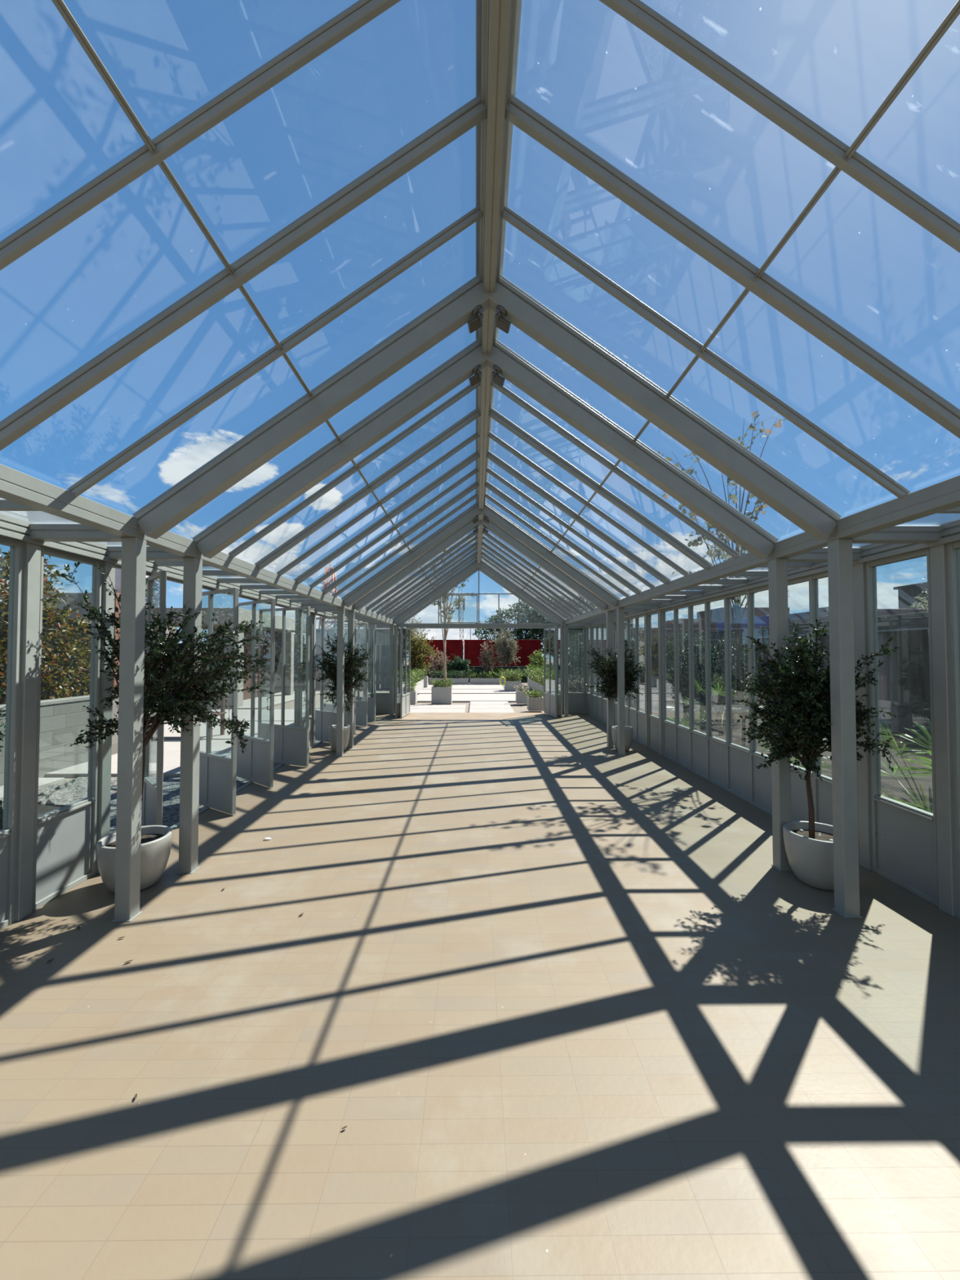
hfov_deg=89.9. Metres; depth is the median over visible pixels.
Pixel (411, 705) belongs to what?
paving slab
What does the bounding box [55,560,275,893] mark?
potted tree
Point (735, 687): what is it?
conifer
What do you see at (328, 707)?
door
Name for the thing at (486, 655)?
shrub
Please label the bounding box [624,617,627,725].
window
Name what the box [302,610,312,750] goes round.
window
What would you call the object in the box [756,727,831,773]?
fan palm
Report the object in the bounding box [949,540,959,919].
window
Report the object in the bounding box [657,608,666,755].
wall post
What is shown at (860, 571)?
wall post
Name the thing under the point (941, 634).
wall post
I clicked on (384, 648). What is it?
fence
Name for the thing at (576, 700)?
window
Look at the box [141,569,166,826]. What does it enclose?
door
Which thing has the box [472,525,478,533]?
spotlight
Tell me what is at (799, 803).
window
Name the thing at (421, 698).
paving slab
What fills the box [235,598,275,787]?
door
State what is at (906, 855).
window
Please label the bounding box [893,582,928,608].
tower building
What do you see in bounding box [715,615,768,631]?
roof
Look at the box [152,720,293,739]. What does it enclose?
paving slab
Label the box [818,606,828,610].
rooftop building
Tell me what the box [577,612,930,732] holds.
wall
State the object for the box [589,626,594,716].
wall post
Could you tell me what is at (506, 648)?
feathery shrub
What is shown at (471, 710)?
paving slab
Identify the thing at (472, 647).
shipping container
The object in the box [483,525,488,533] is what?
spotlight
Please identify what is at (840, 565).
support post
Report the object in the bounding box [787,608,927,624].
awning
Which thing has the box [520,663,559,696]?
trough
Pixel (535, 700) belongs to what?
planter box
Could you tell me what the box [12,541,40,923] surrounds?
wall post
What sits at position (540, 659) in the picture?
leafy shrub
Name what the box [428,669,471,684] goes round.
trough
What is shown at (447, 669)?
shrub
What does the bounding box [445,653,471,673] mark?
leafy shrub
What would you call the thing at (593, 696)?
window
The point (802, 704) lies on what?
potted tree
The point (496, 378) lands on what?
spotlight
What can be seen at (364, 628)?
wall post
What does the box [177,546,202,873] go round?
support post
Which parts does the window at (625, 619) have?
kick panel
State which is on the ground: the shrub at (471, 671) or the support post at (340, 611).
the shrub at (471, 671)
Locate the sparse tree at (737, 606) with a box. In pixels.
[651,410,789,747]
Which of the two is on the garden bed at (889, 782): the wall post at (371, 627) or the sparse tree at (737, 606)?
the sparse tree at (737, 606)
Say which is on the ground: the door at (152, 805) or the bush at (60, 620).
the bush at (60, 620)
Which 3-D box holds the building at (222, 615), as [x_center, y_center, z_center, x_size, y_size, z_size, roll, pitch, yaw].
[-8.213,0.653,18.066,3.500,2.970,8.200,0,-2,-1]
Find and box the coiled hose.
[499,676,506,688]
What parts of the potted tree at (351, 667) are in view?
pot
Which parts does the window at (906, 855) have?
sill, kick panel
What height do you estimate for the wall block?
3.000 m
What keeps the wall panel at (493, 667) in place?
on the ground
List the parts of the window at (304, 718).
kick panel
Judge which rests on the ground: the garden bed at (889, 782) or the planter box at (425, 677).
the garden bed at (889, 782)
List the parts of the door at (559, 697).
kick panel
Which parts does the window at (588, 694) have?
kick panel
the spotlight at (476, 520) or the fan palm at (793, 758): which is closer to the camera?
the fan palm at (793, 758)
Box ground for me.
[64,660,569,781]
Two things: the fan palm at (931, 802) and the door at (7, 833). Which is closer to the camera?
the door at (7, 833)
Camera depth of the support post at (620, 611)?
7.51 m
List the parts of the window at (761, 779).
sill, kick panel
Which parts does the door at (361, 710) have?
kick panel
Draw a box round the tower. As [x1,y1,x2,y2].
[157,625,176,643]
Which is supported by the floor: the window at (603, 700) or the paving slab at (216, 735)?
the window at (603, 700)
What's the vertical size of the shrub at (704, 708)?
0.776 m
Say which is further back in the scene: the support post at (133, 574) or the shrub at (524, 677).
the shrub at (524, 677)
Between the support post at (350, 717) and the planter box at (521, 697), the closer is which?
the support post at (350, 717)
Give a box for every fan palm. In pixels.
[666,679,764,734]
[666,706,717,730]
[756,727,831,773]
[828,715,933,812]
[875,782,933,835]
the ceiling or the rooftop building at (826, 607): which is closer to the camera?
the ceiling
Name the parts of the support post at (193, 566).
plate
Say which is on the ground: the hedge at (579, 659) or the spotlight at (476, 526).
the hedge at (579, 659)
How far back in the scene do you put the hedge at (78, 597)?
12.13 m
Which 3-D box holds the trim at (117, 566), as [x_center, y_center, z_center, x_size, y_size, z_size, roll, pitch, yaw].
[-2.815,-0.515,5.561,0.040,0.020,3.858,0,-2,-1]
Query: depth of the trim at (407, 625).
12.70 m
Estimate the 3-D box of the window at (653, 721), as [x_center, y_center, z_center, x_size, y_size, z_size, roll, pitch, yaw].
[2.864,0.671,7.867,0.068,2.275,0.492,0,-2,-1]
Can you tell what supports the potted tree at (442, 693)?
on the ground
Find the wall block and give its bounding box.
[315,628,408,682]
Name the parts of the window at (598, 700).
kick panel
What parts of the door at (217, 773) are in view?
kick panel, kick panel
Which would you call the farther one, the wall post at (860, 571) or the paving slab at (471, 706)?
the paving slab at (471, 706)
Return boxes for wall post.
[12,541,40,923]
[95,560,115,874]
[293,609,302,726]
[311,612,315,748]
[363,626,365,697]
[368,626,373,697]
[584,627,588,713]
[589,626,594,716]
[644,612,652,747]
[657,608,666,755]
[853,561,873,871]
[929,542,959,918]
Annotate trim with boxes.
[115,564,298,610]
[169,763,284,829]
[315,613,361,625]
[397,623,559,628]
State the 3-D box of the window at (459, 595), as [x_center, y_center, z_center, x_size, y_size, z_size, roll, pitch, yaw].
[-0.561,-0.830,12.833,1.000,0.755,0.148,0,-2,-1]
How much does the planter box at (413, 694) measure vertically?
0.845 m
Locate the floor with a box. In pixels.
[0,712,959,1279]
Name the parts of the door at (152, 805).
kick panel, glass pane, kick panel, rail, glass pane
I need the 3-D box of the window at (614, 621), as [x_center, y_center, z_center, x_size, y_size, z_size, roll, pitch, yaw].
[2.845,0.725,9.912,0.068,2.275,0.478,0,-2,-1]
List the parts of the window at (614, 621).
kick panel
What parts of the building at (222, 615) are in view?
door, door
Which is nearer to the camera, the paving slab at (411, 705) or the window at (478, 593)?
the window at (478, 593)
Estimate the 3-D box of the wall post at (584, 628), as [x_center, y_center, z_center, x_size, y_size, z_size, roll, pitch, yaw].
[2.820,0.795,12.745,0.090,2.285,0.128,0,-2,-1]
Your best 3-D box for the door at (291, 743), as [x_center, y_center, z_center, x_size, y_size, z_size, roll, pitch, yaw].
[-2.843,0.653,6.910,0.965,2.230,0.084,-1,-2,25]
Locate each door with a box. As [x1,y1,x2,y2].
[0,535,22,929]
[32,545,102,911]
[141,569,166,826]
[199,587,239,814]
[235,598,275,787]
[257,606,310,766]
[305,616,337,742]
[320,619,356,733]
[333,622,368,726]
[344,625,376,720]
[395,626,403,717]
[400,626,410,717]
[543,626,556,717]
[553,626,562,717]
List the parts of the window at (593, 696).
kick panel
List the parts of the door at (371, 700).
kick panel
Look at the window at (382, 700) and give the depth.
12.66 m
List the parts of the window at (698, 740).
sill, kick panel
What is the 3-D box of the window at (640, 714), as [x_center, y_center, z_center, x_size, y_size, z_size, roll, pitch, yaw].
[2.858,0.687,8.480,0.068,2.275,0.478,0,-2,-1]
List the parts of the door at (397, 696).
kick panel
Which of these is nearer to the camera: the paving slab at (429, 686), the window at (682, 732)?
the window at (682, 732)
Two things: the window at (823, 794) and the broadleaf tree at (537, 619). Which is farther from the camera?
the broadleaf tree at (537, 619)
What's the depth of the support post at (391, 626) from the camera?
12.04 m
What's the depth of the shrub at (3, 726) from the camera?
4.28 m
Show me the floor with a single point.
(564, 1007)
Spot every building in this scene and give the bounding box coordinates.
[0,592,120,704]
[152,607,319,709]
[569,618,657,664]
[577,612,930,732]
[665,607,789,635]
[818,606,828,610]
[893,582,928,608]
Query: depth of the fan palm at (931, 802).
3.73 m
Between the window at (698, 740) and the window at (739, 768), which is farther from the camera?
the window at (698, 740)
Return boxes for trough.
[397,667,424,693]
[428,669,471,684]
[467,670,506,684]
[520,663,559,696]
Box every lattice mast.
[318,562,337,628]
[459,586,464,654]
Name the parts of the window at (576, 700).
kick panel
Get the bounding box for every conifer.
[666,626,720,704]
[701,631,757,721]
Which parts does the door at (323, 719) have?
kick panel, rail, kick panel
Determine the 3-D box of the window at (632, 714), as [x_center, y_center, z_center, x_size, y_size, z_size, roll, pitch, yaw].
[2.854,0.700,8.957,0.068,2.275,0.478,0,-2,-1]
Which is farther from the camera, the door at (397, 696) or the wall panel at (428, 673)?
the wall panel at (428, 673)
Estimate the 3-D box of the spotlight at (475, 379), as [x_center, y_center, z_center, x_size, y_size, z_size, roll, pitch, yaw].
[-0.035,-2.014,3.659,0.100,0.122,0.116,0,-2,-1]
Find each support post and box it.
[111,525,146,921]
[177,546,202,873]
[335,603,345,756]
[346,606,355,748]
[389,622,395,716]
[393,626,397,713]
[559,626,564,713]
[563,622,568,716]
[604,606,613,747]
[616,603,626,755]
[768,548,792,871]
[827,527,862,918]
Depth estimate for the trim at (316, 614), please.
8.70 m
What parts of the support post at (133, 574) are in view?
plate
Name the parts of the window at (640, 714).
sill, kick panel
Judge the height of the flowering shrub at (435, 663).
2.009 m
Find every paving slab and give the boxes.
[0,777,64,801]
[44,739,231,777]
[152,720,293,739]
[164,709,319,721]
[409,704,466,707]
[409,707,465,712]
[416,693,515,702]
[417,688,528,694]
[422,684,524,689]
[469,704,511,708]
[469,708,514,712]
[470,701,509,704]
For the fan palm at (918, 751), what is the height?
1.208 m
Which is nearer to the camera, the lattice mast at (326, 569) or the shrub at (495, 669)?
the shrub at (495, 669)
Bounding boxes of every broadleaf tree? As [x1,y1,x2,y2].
[378,597,426,642]
[471,594,604,664]
[903,573,928,612]
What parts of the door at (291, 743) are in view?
kick panel, kick panel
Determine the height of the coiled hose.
0.495 m
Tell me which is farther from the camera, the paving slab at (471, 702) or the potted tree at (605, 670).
the paving slab at (471, 702)
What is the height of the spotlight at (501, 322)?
0.122 m
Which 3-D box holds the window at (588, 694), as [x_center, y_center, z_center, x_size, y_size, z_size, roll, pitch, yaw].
[2.823,0.792,12.435,0.068,2.275,0.492,0,-2,-1]
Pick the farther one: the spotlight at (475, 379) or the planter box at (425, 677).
the planter box at (425, 677)
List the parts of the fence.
panel, panel, panel, panel, panel, panel, panel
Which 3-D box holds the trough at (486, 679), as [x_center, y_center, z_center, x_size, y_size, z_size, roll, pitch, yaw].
[0.659,1.897,24.597,2.559,0.729,1.112,0,-2,-8]
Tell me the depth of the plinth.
37.09 m
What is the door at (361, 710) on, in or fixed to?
attached to the trim at (316, 614)
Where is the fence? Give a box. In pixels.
[303,644,389,688]
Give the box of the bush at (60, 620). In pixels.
[0,546,115,704]
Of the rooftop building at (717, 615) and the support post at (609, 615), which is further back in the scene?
the rooftop building at (717, 615)
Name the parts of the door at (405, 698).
kick panel, rail, kick panel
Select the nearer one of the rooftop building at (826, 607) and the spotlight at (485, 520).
the spotlight at (485, 520)
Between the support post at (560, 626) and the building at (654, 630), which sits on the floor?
the support post at (560, 626)
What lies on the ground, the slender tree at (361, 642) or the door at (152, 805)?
the slender tree at (361, 642)
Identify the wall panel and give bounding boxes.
[422,666,436,682]
[464,666,485,682]
[488,666,511,674]
[511,666,528,682]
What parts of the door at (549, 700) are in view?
kick panel, kick panel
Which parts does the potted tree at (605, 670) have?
pot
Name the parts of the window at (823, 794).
sill, kick panel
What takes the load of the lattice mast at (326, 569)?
on the ground
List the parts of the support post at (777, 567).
plate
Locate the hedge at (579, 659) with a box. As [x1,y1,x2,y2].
[558,601,644,695]
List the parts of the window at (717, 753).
sill, kick panel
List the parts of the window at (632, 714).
sill, kick panel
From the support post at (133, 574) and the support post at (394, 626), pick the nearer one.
the support post at (133, 574)
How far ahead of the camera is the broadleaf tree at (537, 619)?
41.36 m
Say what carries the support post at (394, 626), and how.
on the floor
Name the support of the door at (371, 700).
attached to the trim at (316, 614)
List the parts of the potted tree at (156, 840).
pot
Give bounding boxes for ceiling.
[0,0,959,627]
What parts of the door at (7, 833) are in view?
kick panel, sill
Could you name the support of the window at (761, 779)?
on the floor
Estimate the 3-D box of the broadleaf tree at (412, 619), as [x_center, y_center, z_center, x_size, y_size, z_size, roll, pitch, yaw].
[-4.389,0.013,27.458,2.832,4.952,1.581,0,-2,-1]
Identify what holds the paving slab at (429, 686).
on the ground
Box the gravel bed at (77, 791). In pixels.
[1,776,249,833]
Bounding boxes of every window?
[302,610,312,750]
[368,626,371,697]
[372,626,389,713]
[438,569,519,623]
[440,594,477,622]
[563,626,585,713]
[585,626,590,715]
[591,625,596,719]
[595,623,601,721]
[600,622,606,724]
[613,620,617,725]
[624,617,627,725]
[626,615,636,741]
[635,613,645,746]
[647,610,659,753]
[661,606,675,762]
[674,603,690,770]
[688,599,707,780]
[705,595,727,791]
[724,589,751,804]
[747,585,772,815]
[787,574,814,821]
[810,571,859,863]
[866,547,938,906]
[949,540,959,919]
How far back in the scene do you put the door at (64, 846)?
3.26 m
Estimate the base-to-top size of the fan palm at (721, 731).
1.191 m
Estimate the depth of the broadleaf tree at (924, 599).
13.00 m
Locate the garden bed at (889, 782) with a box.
[551,674,933,813]
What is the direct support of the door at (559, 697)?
attached to the trim at (407, 625)
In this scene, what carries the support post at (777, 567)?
on the floor
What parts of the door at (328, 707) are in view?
kick panel, rail, kick panel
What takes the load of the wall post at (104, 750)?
on the floor
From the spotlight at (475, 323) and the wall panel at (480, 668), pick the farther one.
the wall panel at (480, 668)
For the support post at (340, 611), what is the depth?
7.47 m
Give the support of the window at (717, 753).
on the floor
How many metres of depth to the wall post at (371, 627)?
12.66 m
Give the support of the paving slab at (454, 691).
on the ground
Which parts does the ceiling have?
aisle pane, aisle pane, aisle pane, roof pane, roof pane, roof pane, aisle pane, aisle pane, aisle pane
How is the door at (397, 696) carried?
attached to the trim at (407, 625)
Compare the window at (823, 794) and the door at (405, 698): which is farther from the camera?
the door at (405, 698)
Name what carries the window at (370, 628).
on the floor
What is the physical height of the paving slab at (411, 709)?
0.055 m
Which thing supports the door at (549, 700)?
attached to the trim at (407, 625)
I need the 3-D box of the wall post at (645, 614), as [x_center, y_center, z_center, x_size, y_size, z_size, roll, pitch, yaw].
[2.861,0.674,8.177,0.090,2.285,0.128,0,-2,-1]
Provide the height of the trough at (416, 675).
0.977 m
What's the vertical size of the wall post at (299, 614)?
2.285 m
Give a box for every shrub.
[0,688,6,751]
[397,617,437,675]
[426,647,450,675]
[431,666,457,677]
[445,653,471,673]
[462,666,484,679]
[477,641,497,673]
[486,628,520,668]
[487,666,504,677]
[511,666,530,683]
[524,648,553,678]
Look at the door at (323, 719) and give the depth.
8.66 m
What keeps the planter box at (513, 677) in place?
on the paving slab at (454, 691)
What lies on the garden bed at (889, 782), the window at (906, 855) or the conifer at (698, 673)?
the conifer at (698, 673)
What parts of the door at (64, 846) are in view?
kick panel, sill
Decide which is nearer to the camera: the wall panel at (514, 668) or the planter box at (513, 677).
the planter box at (513, 677)
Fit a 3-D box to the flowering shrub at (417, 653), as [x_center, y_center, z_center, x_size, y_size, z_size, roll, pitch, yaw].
[-3.154,0.621,22.749,1.962,3.326,1.796,-1,-2,31]
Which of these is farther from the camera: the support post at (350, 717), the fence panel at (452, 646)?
the fence panel at (452, 646)
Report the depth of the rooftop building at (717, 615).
31.57 m
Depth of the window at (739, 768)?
5.45 m
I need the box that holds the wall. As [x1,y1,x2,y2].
[0,693,118,786]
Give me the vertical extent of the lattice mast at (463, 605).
10.065 m
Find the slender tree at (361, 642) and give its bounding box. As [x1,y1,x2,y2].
[355,630,377,660]
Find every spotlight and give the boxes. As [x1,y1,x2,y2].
[467,305,483,333]
[468,364,481,386]
[472,515,478,524]
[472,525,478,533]
[483,515,489,524]
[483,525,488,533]
[492,364,505,386]
[495,305,511,333]
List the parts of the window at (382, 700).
kick panel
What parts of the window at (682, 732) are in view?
sill, kick panel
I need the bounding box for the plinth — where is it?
[486,664,589,674]
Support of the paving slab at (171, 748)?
on the ground
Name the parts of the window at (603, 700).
kick panel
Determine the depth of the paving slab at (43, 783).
6.00 m
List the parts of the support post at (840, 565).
plate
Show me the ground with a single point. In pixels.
(517, 708)
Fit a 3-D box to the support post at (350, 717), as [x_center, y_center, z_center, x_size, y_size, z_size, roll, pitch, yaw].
[-2.171,0.602,8.134,0.135,2.427,0.108,0,-2,-1]
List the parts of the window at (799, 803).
sill, kick panel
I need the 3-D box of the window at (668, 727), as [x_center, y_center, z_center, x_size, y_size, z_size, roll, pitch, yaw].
[2.869,0.655,7.255,0.068,2.275,0.478,0,-2,-1]
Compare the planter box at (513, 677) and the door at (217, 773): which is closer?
the door at (217, 773)
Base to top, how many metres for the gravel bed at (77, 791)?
0.035 m
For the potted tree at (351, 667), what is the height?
1.958 m
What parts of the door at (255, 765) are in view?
kick panel, kick panel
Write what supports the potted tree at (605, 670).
on the floor
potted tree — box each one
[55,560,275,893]
[312,631,372,751]
[430,546,475,703]
[584,640,645,751]
[733,618,900,890]
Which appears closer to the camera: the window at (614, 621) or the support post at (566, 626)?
the window at (614, 621)
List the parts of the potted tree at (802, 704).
pot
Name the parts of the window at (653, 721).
sill, kick panel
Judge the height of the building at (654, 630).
4.700 m
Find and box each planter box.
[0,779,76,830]
[397,676,418,702]
[417,670,427,687]
[498,668,526,691]
[510,684,530,703]
[523,688,546,711]
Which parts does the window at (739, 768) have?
sill, kick panel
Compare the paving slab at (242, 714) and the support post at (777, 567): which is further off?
the paving slab at (242, 714)
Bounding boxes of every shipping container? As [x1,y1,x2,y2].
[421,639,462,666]
[464,640,541,666]
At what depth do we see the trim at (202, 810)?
5.55 m
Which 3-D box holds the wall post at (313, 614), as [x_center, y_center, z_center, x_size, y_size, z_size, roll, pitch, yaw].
[-2.839,0.673,8.126,0.090,2.285,0.128,0,-2,-1]
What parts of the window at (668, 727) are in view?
sill, kick panel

